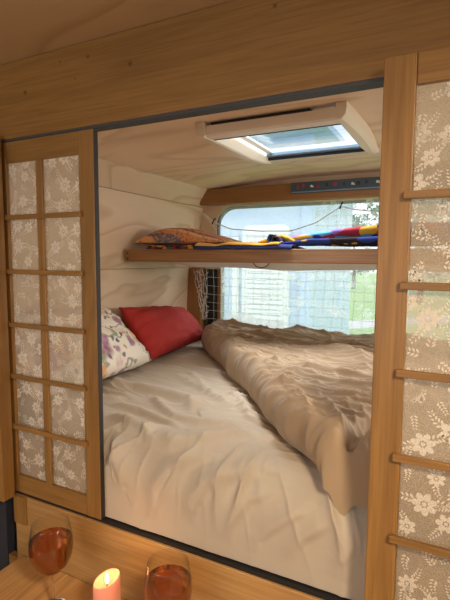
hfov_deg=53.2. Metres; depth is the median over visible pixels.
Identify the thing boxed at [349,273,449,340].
ground
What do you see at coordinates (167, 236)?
cushion
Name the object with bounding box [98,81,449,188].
ceiling
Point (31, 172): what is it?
wall
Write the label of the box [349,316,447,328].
garden path
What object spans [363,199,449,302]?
tree
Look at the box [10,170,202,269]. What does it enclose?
wall
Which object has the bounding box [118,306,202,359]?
pillow
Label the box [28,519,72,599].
wine glass
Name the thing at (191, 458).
mattress
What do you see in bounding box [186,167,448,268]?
wall
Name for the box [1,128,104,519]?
sliding door
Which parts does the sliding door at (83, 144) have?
rail, lace panel, rail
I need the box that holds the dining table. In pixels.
[0,555,124,599]
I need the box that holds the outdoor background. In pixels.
[220,126,352,334]
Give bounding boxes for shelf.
[124,248,448,271]
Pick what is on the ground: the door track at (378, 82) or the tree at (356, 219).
the tree at (356, 219)
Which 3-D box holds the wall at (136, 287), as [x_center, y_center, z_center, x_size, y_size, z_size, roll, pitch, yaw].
[-0.509,0.236,2.015,0.074,0.748,1.329,3,6,27]
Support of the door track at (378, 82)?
attached to the wall partition
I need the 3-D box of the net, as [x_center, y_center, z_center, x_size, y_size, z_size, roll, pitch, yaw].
[0.643,-0.140,2.062,1.821,0.631,0.033,3,6,27]
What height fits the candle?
0.176 m
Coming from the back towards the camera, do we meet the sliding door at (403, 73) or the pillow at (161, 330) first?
the pillow at (161, 330)
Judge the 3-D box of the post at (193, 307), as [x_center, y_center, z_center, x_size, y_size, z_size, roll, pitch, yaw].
[-0.170,0.190,2.548,0.098,0.744,0.052,3,6,27]
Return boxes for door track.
[1,77,383,142]
[17,491,350,599]
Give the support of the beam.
attached to the ceiling at (28, 28)
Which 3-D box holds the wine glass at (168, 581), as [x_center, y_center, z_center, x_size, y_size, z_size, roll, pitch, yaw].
[-0.122,0.671,0.969,0.104,0.228,0.104,3,6,27]
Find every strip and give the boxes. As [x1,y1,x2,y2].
[217,268,221,319]
[291,172,449,193]
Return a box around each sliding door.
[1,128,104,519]
[364,46,449,599]
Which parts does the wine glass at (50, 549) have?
stem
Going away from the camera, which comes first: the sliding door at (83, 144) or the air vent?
the sliding door at (83, 144)
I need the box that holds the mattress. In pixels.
[19,340,449,599]
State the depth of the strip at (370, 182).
2.09 m
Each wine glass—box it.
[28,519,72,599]
[144,549,191,599]
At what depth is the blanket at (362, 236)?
1.63 m
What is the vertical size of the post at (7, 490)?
1.007 m
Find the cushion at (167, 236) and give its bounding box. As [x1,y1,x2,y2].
[136,228,241,245]
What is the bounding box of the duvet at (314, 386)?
[201,318,449,530]
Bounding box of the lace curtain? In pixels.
[222,198,448,331]
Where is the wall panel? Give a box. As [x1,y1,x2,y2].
[12,155,206,207]
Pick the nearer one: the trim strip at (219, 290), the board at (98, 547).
the board at (98, 547)
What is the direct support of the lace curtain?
hanging from the trim board at (278, 192)
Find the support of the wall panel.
attached to the wall at (125, 218)
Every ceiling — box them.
[0,0,233,64]
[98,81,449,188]
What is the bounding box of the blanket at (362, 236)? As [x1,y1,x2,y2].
[195,222,449,249]
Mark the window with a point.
(228, 209)
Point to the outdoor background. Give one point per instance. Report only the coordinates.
(274, 218)
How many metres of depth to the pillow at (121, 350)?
1.62 m
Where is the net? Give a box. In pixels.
[194,201,445,338]
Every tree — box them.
[351,214,373,288]
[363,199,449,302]
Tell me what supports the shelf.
attached to the wall at (125, 218)
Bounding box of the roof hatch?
[195,101,378,163]
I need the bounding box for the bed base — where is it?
[13,490,16,550]
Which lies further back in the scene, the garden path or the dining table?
the garden path
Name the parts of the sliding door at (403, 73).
lace panel, rail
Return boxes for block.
[13,494,27,525]
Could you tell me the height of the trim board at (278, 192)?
0.082 m
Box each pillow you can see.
[16,306,151,396]
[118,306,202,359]
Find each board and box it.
[16,493,323,599]
[200,183,448,205]
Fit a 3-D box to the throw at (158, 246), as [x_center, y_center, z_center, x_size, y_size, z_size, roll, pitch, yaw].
[-0.181,-0.228,1.959,0.235,0.015,0.239,3,6,27]
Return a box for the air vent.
[205,269,217,325]
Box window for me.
[217,197,448,268]
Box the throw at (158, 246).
[145,245,194,248]
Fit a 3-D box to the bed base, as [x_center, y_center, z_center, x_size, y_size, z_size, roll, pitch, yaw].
[0.443,0.999,1.609,2.110,0.916,1.280,3,6,27]
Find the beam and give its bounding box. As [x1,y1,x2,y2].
[0,0,449,140]
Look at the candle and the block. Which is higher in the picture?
the block
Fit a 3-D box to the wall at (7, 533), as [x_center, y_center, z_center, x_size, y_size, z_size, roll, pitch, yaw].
[-0.289,0.537,1.169,1.990,1.910,0.026,3,6,27]
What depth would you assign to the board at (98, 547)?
1.14 m
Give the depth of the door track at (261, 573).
1.03 m
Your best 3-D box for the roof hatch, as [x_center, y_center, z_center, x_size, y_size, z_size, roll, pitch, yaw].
[0.238,-0.537,1.497,0.477,0.080,0.575,3,6,27]
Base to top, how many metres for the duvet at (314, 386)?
0.228 m
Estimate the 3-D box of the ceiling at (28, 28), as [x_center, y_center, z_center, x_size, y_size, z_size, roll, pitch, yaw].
[-0.527,-0.501,-0.268,2.750,0.019,2.630,3,6,27]
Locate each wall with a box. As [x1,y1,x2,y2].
[0,497,17,570]
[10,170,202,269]
[14,267,193,391]
[31,172,182,268]
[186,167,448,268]
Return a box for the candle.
[93,568,120,599]
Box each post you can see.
[0,138,14,501]
[187,268,204,331]

